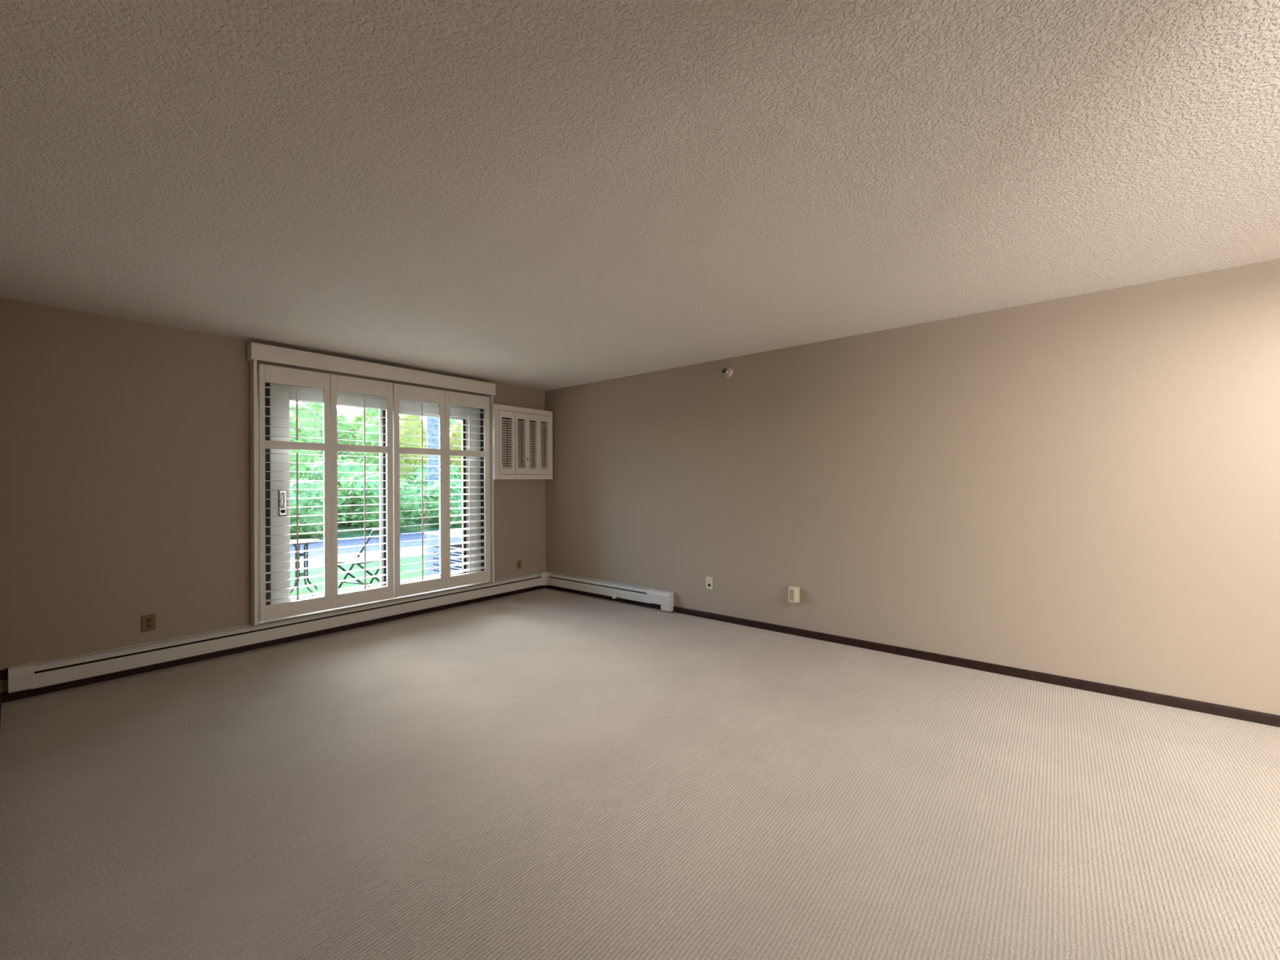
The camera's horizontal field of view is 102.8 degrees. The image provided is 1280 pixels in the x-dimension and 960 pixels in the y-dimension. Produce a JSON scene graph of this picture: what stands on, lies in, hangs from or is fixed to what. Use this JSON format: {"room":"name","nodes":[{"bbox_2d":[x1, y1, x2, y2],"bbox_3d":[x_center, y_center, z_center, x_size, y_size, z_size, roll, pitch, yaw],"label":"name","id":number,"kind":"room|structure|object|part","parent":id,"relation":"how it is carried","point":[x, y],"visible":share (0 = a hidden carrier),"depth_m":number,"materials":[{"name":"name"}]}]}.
{"room":"empty living room","nodes":[
{"label":"empty living room","id":0,"kind":"room"},
{"bbox_2d":[0,297,545,693],"bbox_3d":[-3.041,0.267,4.194,0.160,2.740,5.700,-1,0,39],"label":"wall","id":1,"kind":"structure","parent":0,"point":[125,448],"depth_m":3.50,"materials":[{"name":"beige paint"}]},
{"bbox_2d":[0,669,7,680],"bbox_3d":[-3.829,1.172,3.073,0.022,0.057,0.036,-1,0,39],"label":"trim","id":2,"kind":"structure","parent":1,"relation":"attached to","point":[3,673],"depth_m":3.07,"materials":[{"name":"brown wood"}]},
{"bbox_2d":[141,613,155,632],"bbox_3d":[-3.432,0.999,3.571,0.010,0.115,0.074,-1,0,39],"label":"wall outlet","id":3,"kind":"object","parent":1,"relation":"attached to","point":[148,621],"visible":1,"depth_m":3.57,"materials":[{"name":"brown plastic"}]},
{"bbox_2d":[0,585,545,702],"bbox_3d":[-2.508,1.307,4.697,0.013,0.058,4.222,-1,0,39],"label":"baseboard","id":4,"kind":"structure","parent":1,"relation":"attached to","point":[6,696],"depth_m":3.89,"materials":[{"name":"brown wood"}]},
{"bbox_2d":[8,573,542,693],"bbox_3d":[-2.496,1.207,4.667,0.070,0.158,4.118,-1,0,39],"label":"baseboard heater","id":5,"kind":"object","parent":1,"relation":"attached to","point":[33,675],"visible":1,"depth_m":3.85,"materials":[{"name":"white metal"}]},
{"bbox_2d":[257,364,331,621],"bbox_3d":[-2.833,0.098,4.218,0.086,2.028,0.507,-1,0,39],"label":"plantation shutter","id":6,"kind":"object","parent":1,"relation":"attached to","point":[267,373],"visible":1,"depth_m":4.19,"materials":[{"name":"white paint"}]},
{"bbox_3d":[-2.812,-0.537,4.193,0.010,0.421,0.012,-1,0,39],"label":"tilt rod","id":7,"kind":"part","parent":6,"relation":"part of","materials":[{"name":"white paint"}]},
{"bbox_3d":[-2.805,0.381,4.188,0.010,1.201,0.012,-1,0,39],"label":"tilt rod","id":8,"kind":"part","parent":6,"relation":"part of","materials":[{"name":"white paint"}]},
{"bbox_2d":[330,373,393,608],"bbox_3d":[-2.504,0.098,4.621,0.086,2.028,0.540,-1,0,39],"label":"plantation shutter","id":9,"kind":"object","parent":1,"relation":"attached to","point":[338,383],"visible":1,"depth_m":4.60,"materials":[{"name":"white paint"}]},
{"bbox_3d":[-2.479,-0.535,4.600,0.010,0.421,0.012,-1,0,39],"label":"tilt rod","id":10,"kind":"part","parent":9,"relation":"part of","materials":[{"name":"white paint"}]},
{"bbox_3d":[-2.473,0.381,4.596,0.010,1.201,0.012,-1,0,39],"label":"tilt rod","id":11,"kind":"part","parent":9,"relation":"part of","materials":[{"name":"white paint"}]},
{"bbox_2d":[257,370,484,620],"bbox_3d":[-2.436,0.177,4.972,0.155,2.120,2.180,-1,0,39],"label":"door","id":12,"kind":"structure","parent":1,"relation":"in","point":[284,477],"depth_m":4.39,"materials":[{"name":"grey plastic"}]},
{"bbox_3d":[-2.452,0.177,4.984,0.115,2.120,2.180,-1,0,39],"label":"frame","id":13,"kind":"part","parent":12,"relation":"part of","materials":[{"name":"grey plastic"}]},
{"bbox_3d":[-2.982,0.190,4.270,0.006,0.205,0.050,-1,0,39],"label":"handle","id":14,"kind":"part","parent":12,"relation":"part of","materials":[{"name":"silver metal"}]},
{"bbox_2d":[246,342,495,625],"bbox_3d":[-2.338,0.033,4.838,0.118,2.195,2.218,-1,0,39],"label":"surround","id":15,"kind":"object","parent":1,"relation":"attached to","point":[255,351],"visible":0.98,"depth_m":4.36,"materials":[{"name":"white paint"}]},
{"bbox_3d":[-3.027,0.083,4.008,0.100,2.094,0.022,-1,0,39],"label":"post","id":16,"kind":"part","parent":15,"relation":"part of","materials":[{"name":"white paint"}]},
{"bbox_3d":[-1.662,0.082,5.680,0.100,2.094,0.020,-1,0,39],"label":"post","id":17,"kind":"part","parent":15,"relation":"part of","materials":[{"name":"white paint"}]},
{"bbox_2d":[392,382,445,597],"bbox_3d":[-2.163,0.097,5.039,0.086,2.028,0.519,-1,0,39],"label":"plantation shutter","id":18,"kind":"object","parent":1,"relation":"attached to","point":[405,392],"visible":1,"depth_m":5.01,"materials":[{"name":"white paint"}]},
{"bbox_3d":[-2.139,-0.537,5.016,0.010,0.421,0.012,-1,0,39],"label":"tilt rod","id":19,"kind":"part","parent":18,"relation":"part of","materials":[{"name":"white paint"}]},
{"bbox_3d":[-2.133,0.376,5.012,0.010,1.201,0.012,-1,0,39],"label":"tilt rod","id":20,"kind":"part","parent":18,"relation":"part of","materials":[{"name":"white paint"}]},
{"bbox_2d":[444,391,490,588],"bbox_3d":[-1.831,0.097,5.445,0.086,2.028,0.539,-1,0,39],"label":"plantation shutter","id":21,"kind":"object","parent":1,"relation":"attached to","point":[453,398],"visible":1,"depth_m":5.42,"materials":[{"name":"white paint"}]},
{"bbox_3d":[-1.808,-0.538,5.422,0.010,0.421,0.012,-1,0,39],"label":"tilt rod","id":22,"kind":"part","parent":21,"relation":"part of","materials":[{"name":"white paint"}]},
{"bbox_3d":[-1.802,0.388,5.418,0.010,1.201,0.012,-1,0,39],"label":"tilt rod","id":23,"kind":"part","parent":21,"relation":"part of","materials":[{"name":"white paint"}]},
{"bbox_2d":[516,560,521,569],"bbox_3d":[-1.424,1.000,6.031,0.010,0.115,0.074,-1,0,39],"label":"wall outlet","id":24,"kind":"object","parent":1,"relation":"attached to","point":[518,562],"visible":1,"depth_m":6.03,"materials":[{"name":"brown plastic"}]},
{"bbox_2d":[493,404,552,479],"bbox_3d":[-1.389,-0.419,5.946,0.196,0.825,0.833,-1,0,39],"label":"cover","id":25,"kind":"object","parent":1,"relation":"attached to","point":[522,437],"visible":1,"depth_m":5.89,"materials":[{"name":"white paint"}]},
{"bbox_3d":[-1.486,-0.417,5.706,0.020,0.705,0.205,-1,0,39],"label":"shutter panel","id":26,"kind":"part","parent":25,"relation":"part of","materials":[{"name":"white paint"}]},
{"bbox_3d":[-1.474,-0.408,5.692,0.008,0.512,0.010,-1,0,39],"label":"tilt rod","id":27,"kind":"part","parent":25,"relation":"part of","materials":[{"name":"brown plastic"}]},
{"bbox_3d":[-1.363,-0.418,5.857,0.020,0.705,0.168,-1,0,39],"label":"shutter panel","id":28,"kind":"part","parent":25,"relation":"part of","materials":[{"name":"white paint"}]},
{"bbox_3d":[-1.442,-0.418,6.023,0.010,0.769,0.721,-1,0,39],"label":"panel","id":29,"kind":"part","parent":25,"relation":"part of","materials":[{"name":"white paint"}]},
{"bbox_3d":[-1.348,-0.408,5.846,0.008,0.512,0.010,-1,0,39],"label":"tilt rod","id":30,"kind":"part","parent":25,"relation":"part of","materials":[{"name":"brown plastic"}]},
{"bbox_3d":[-1.256,-0.418,5.987,0.020,0.705,0.164,-1,0,39],"label":"shutter panel","id":31,"kind":"part","parent":25,"relation":"part of","materials":[{"name":"white paint"}]},
{"bbox_3d":[-1.243,-0.408,5.975,0.008,0.512,0.010,-1,0,39],"label":"tilt rod","id":32,"kind":"part","parent":25,"relation":"part of","materials":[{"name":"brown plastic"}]},
{"bbox_3d":[-1.154,-0.418,6.113,0.020,0.705,0.156,-1,0,39],"label":"shutter panel","id":33,"kind":"part","parent":25,"relation":"part of","materials":[{"name":"white paint"}]},
{"bbox_3d":[-1.136,-0.408,6.106,0.008,0.512,0.010,-1,0,39],"label":"tilt rod","id":34,"kind":"part","parent":25,"relation":"part of","materials":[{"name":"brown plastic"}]},
{"bbox_2d":[0,0,1279,391],"bbox_3d":[0.196,-1.197,1.615,8.460,0.120,5.800,-1,0,39],"label":"ceiling","id":35,"kind":"structure","parent":0,"point":[543,195],"depth_m":1.83,"materials":[{"name":"white paint"}]},
{"bbox_2d":[0,587,1279,959],"bbox_3d":[0.275,1.352,1.552,8.300,0.100,5.800,-1,0,39],"label":"floor","id":36,"kind":"structure","parent":0,"point":[542,774],"depth_m":2.03,"materials":[{"name":"carpet"}]},
{"bbox_2d":[544,258,1279,715],"bbox_3d":[2.008,0.231,3.816,8.460,2.740,0.100,-1,0,39],"label":"wall","id":37,"kind":"structure","parent":0,"point":[1084,486],"depth_m":3.44,"materials":[{"name":"beige paint"}]},
{"bbox_2d":[537,571,674,611],"bbox_3d":[-0.453,1.217,5.683,1.950,0.192,0.120,-1,0,39],"label":"baseboard heater","id":38,"kind":"object","parent":37,"relation":"attached to","point":[664,598],"visible":0.99,"depth_m":5.57,"materials":[{"name":"white metal"}]},
{"bbox_3d":[-0.466,1.200,5.759,1.565,0.154,0.020,-1,0,39],"label":"plate","id":39,"kind":"part","parent":38,"relation":"part of","materials":[{"name":"white metal"}]},
{"bbox_3d":[-0.269,1.243,5.494,0.060,0.059,0.057,-1,0,39],"label":"knob","id":40,"kind":"part","parent":38,"relation":"part of","materials":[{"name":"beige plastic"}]},
{"bbox_3d":[0.274,1.212,5.119,0.110,0.187,0.076,-1,0,39],"label":"leg","id":41,"kind":"part","parent":38,"relation":"part of","materials":[{"name":"white metal"}]},
{"bbox_2d":[706,576,712,589],"bbox_3d":[0.657,0.977,4.848,0.074,0.115,0.010,-1,0,39],"label":"wall outlet","id":42,"kind":"object","parent":37,"relation":"attached to","point":[708,580],"visible":1,"depth_m":4.84,"materials":[{"name":"beige plastic"}]},
{"bbox_2d":[722,368,733,377],"bbox_3d":[0.793,-0.991,4.685,0.080,0.080,0.089,-1,0,39],"label":"sprinkler","id":43,"kind":"object","parent":37,"relation":"attached to","point":[728,372],"visible":1,"depth_m":4.68,"materials":[{"name":"beige plastic"}]},
{"bbox_2d":[788,586,799,602],"bbox_3d":[1.289,0.966,4.302,0.092,0.130,0.056,-1,0,39],"label":"wall box","id":44,"kind":"object","parent":37,"relation":"attached to","point":[793,592],"visible":1,"depth_m":4.29,"materials":[{"name":"beige plastic"}]},
{"bbox_3d":[1.270,0.965,4.287,0.034,0.086,0.004,-1,0,39],"label":"panel","id":45,"kind":"part","parent":44,"relation":"part of","materials":[{"name":"brown plastic"}]},
{"bbox_2d":[545,585,1279,727],"bbox_3d":[2.002,1.272,3.748,8.200,0.058,0.013,-1,0,39],"label":"baseboard","id":46,"kind":"structure","parent":37,"relation":"attached to","point":[1269,719],"depth_m":3.41,"materials":[{"name":"brown wood"}]},
{"bbox_3d":[-2.496,0.102,1.890,3.600,2.440,0.110,-1,0,39],"label":"wall","id":47,"kind":"structure","parent":0,"visible":0},
{"bbox_2d":[0,693,1,724],"bbox_3d":[-2.444,1.293,1.928,3.587,0.058,0.013,-1,0,39],"label":"baseboard","id":48,"kind":"structure","parent":47,"relation":"attached to","point":[0,694],"depth_m":2.96,"materials":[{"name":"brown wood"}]},
{"label":"outside","id":49,"kind":"structure","parent":0,"visible":0},
{"bbox_2d":[290,516,462,540],"bbox_3d":[-27.894,1.768,28.160,51.000,0.210,120.000,-1,0,39],"label":"ground","id":50,"kind":"structure","parent":49,"point":[425,527],"depth_m":14.82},
{"bbox_2d":[289,412,323,482],"bbox_3d":[-12.344,-0.426,17.750,2.724,3.921,3.000,-1,0,39],"label":"bush","id":51,"kind":"object","parent":50,"relation":"on","point":[301,433],"visible":0.18,"depth_m":17.50,"materials":[{"name":"green plant"}]},
{"bbox_2d":[289,477,350,537],"bbox_3d":[-8.434,0.704,12.853,2.010,1.552,2.147,-1,0,39],"label":"shrub","id":52,"kind":"object","parent":50,"relation":"on","point":[301,484],"visible":0.59,"depth_m":12.44,"materials":[{"name":"green plant"}]},
{"bbox_2d":[289,400,357,461],"bbox_3d":[-13.490,-1.075,20.904,3.431,5.271,3.581,-1,0,32],"label":"bush","id":53,"kind":"object","parent":50,"relation":"on","point":[305,406],"visible":0.13,"depth_m":20.43,"materials":[{"name":"green plant"}]},
{"bbox_2d":[291,454,400,527],"bbox_3d":[-9.216,0.390,16.243,3.031,2.333,2.871,0,0,10],"label":"shrub","id":54,"kind":"object","parent":50,"relation":"on","point":[313,467],"visible":0.17,"depth_m":15.31,"materials":[{"name":"green plant"}]},
{"bbox_2d":[340,415,379,471],"bbox_3d":[-10.334,-0.520,20.438,2.854,4.109,3.144,0,0,21],"label":"bush","id":55,"kind":"object","parent":50,"relation":"on","point":[369,428],"visible":0.16,"depth_m":19.41,"materials":[{"name":"green plant"}]},
{"bbox_2d":[345,407,401,444],"bbox_3d":[-11.795,-1.187,23.557,3.736,5.500,3.580,0,0,-44],"label":"bush","id":56,"kind":"object","parent":50,"relation":"on","point":[358,419],"visible":0.07,"depth_m":22.71,"materials":[{"name":"green plant"}]},
{"bbox_2d":[337,469,432,533],"bbox_3d":[-7.151,0.598,14.265,2.389,1.840,2.264,-1,0,41],"label":"shrub","id":57,"kind":"object","parent":50,"relation":"on","point":[348,485],"visible":0.59,"depth_m":13.71,"materials":[{"name":"green plant"}]},
{"bbox_2d":[399,413,427,519],"bbox_3d":[-8.624,-0.715,19.460,1.870,4.451,1.762,-1,0,39],"label":"tree","id":58,"kind":"object","parent":50,"relation":"on","point":[402,423],"visible":0.27,"depth_m":18.81,"materials":[{"name":"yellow plant"}]},
{"bbox_2d":[424,417,439,524],"bbox_3d":[-6.811,-2.612,17.154,4.029,8.232,3.925,-1,0,39],"label":"trunk","id":59,"kind":"object","parent":50,"relation":"on","point":[433,441],"visible":0.02,"depth_m":16.71,"materials":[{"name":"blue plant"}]},
{"bbox_2d":[403,460,462,521],"bbox_3d":[-7.438,0.383,18.558,2.912,2.248,3.111,-1,0,31],"label":"shrub","id":60,"kind":"object","parent":50,"relation":"on","point":[418,469],"visible":0.11,"depth_m":17.93,"materials":[{"name":"green plant"}]},
{"bbox_2d":[417,477,462,527],"bbox_3d":[-6.000,0.692,16.014,2.179,1.575,2.040,0,0,-40],"label":"shrub","id":61,"kind":"object","parent":50,"relation":"on","point":[430,491],"visible":0.44,"depth_m":15.31,"materials":[{"name":"green plant"}]},
{"bbox_2d":[423,418,457,430],"bbox_3d":[-9.911,-0.973,26.044,3.441,5.065,3.297,-1,0,42],"label":"bush","id":62,"kind":"object","parent":50,"relation":"on","point":[452,421],"visible":0.02,"depth_m":25.57,"materials":[{"name":"green plant"}]},
{"bbox_2d":[449,419,462,475],"bbox_3d":[-7.417,-0.570,21.382,1.989,4.197,1.956,-1,0,39],"label":"tree","id":63,"kind":"object","parent":50,"relation":"on","point":[455,427],"visible":0.09,"depth_m":20.58,"materials":[{"name":"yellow plant"}]},
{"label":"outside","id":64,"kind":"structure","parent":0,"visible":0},
{"bbox_2d":[290,555,428,599],"bbox_3d":[-2.896,1.504,7.755,4.140,0.200,80.000,-1,0,39],"label":"lawn","id":65,"kind":"structure","parent":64,"point":[420,574],"depth_m":7.60,"materials":[{"name":"green plant"}]},
{"bbox_2d":[290,538,319,595],"bbox_3d":[-4.130,1.069,6.209,0.409,0.660,0.521,0,0,-37],"label":"side table","id":66,"kind":"object","parent":65,"relation":"on","point":[305,562],"visible":0.61,"depth_m":6.18,"materials":[{"name":"grey metal"}]},
{"bbox_3d":[-4.108,1.073,6.015,0.022,0.649,0.220,0,0,-2],"label":"leg","id":67,"kind":"part","parent":66,"relation":"part of","materials":[{"name":"grey metal"}]},
{"bbox_3d":[-4.260,1.076,6.308,0.220,0.649,0.022,-1,0,31],"label":"leg","id":68,"kind":"part","parent":66,"relation":"part of","materials":[{"name":"grey metal"}]},
{"bbox_3d":[-3.970,1.073,6.132,0.220,0.649,0.022,-1,0,31],"label":"leg","id":69,"kind":"part","parent":66,"relation":"part of","materials":[{"name":"grey metal"}]},
{"bbox_3d":[-4.122,1.075,6.425,0.022,0.649,0.220,0,0,-2],"label":"leg","id":70,"kind":"part","parent":66,"relation":"part of","materials":[{"name":"grey metal"}]},
{"bbox_2d":[290,555,426,599],"bbox_3d":[-2.918,1.377,7.904,3.916,0.055,5.435,-1,0,39],"label":"grass blades","id":71,"kind":"object","parent":65,"relation":"on","point":[348,578],"visible":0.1,"depth_m":7.56,"materials":[{"name":"green plant"}]},
{"bbox_2d":[337,528,379,588],"bbox_3d":[-3.572,1.038,6.702,0.506,0.727,0.670,-1,0,22],"label":"folding chair","id":72,"kind":"object","parent":65,"relation":"on","point":[357,558],"visible":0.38,"depth_m":6.60,"materials":[{"name":"grey metal"}]},
{"bbox_3d":[-3.807,1.219,6.677,0.027,0.369,0.428,-1,0,22],"label":"leg","id":73,"kind":"part","parent":72,"relation":"part of","materials":[{"name":"grey metal"}]},
{"bbox_3d":[-3.624,1.038,6.572,0.440,0.020,0.390,-1,0,22],"label":"seat","id":74,"kind":"part","parent":72,"relation":"part of","materials":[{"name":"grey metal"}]},
{"bbox_3d":[-3.416,1.215,6.522,0.027,0.369,0.428,-1,0,22],"label":"leg","id":75,"kind":"part","parent":72,"relation":"part of","materials":[{"name":"grey metal"}]},
{"bbox_3d":[-3.336,1.041,6.647,0.026,0.713,0.542,-1,0,22],"label":"leg","id":76,"kind":"part","parent":72,"relation":"part of","materials":[{"name":"grey metal"}]},
{"bbox_2d":[424,530,462,577],"bbox_3d":[-2.446,1.082,7.276,1.274,0.632,0.638,-1,0,39],"label":"condenser unit","id":77,"kind":"object","parent":65,"relation":"on","point":[433,542],"visible":0.2,"depth_m":7.27,"materials":[{"name":"grey metal"}]},
{"bbox_3d":[-2.445,0.777,7.281,1.274,0.022,0.628,-1,0,39],"label":"lid","id":78,"kind":"part","parent":77,"relation":"part of","materials":[{"name":"silver metal"}]},
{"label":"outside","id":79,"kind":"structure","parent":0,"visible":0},
{"bbox_2d":[290,544,426,571],"bbox_3d":[-5.119,1.525,9.570,1.600,0.205,80.000,-1,0,39],"label":"walkway","id":80,"kind":"structure","parent":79,"point":[316,562],"depth_m":9.59,"materials":[{"name":"concrete"}]},
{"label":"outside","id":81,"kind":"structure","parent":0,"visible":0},
{"bbox_2d":[290,528,456,558],"bbox_3d":[-6.940,1.542,11.056,3.100,0.210,80.000,-1,0,39],"label":"road","id":82,"kind":"structure","parent":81,"point":[406,537],"depth_m":11.44,"materials":[{"name":"grey asphalt"}]}
]}

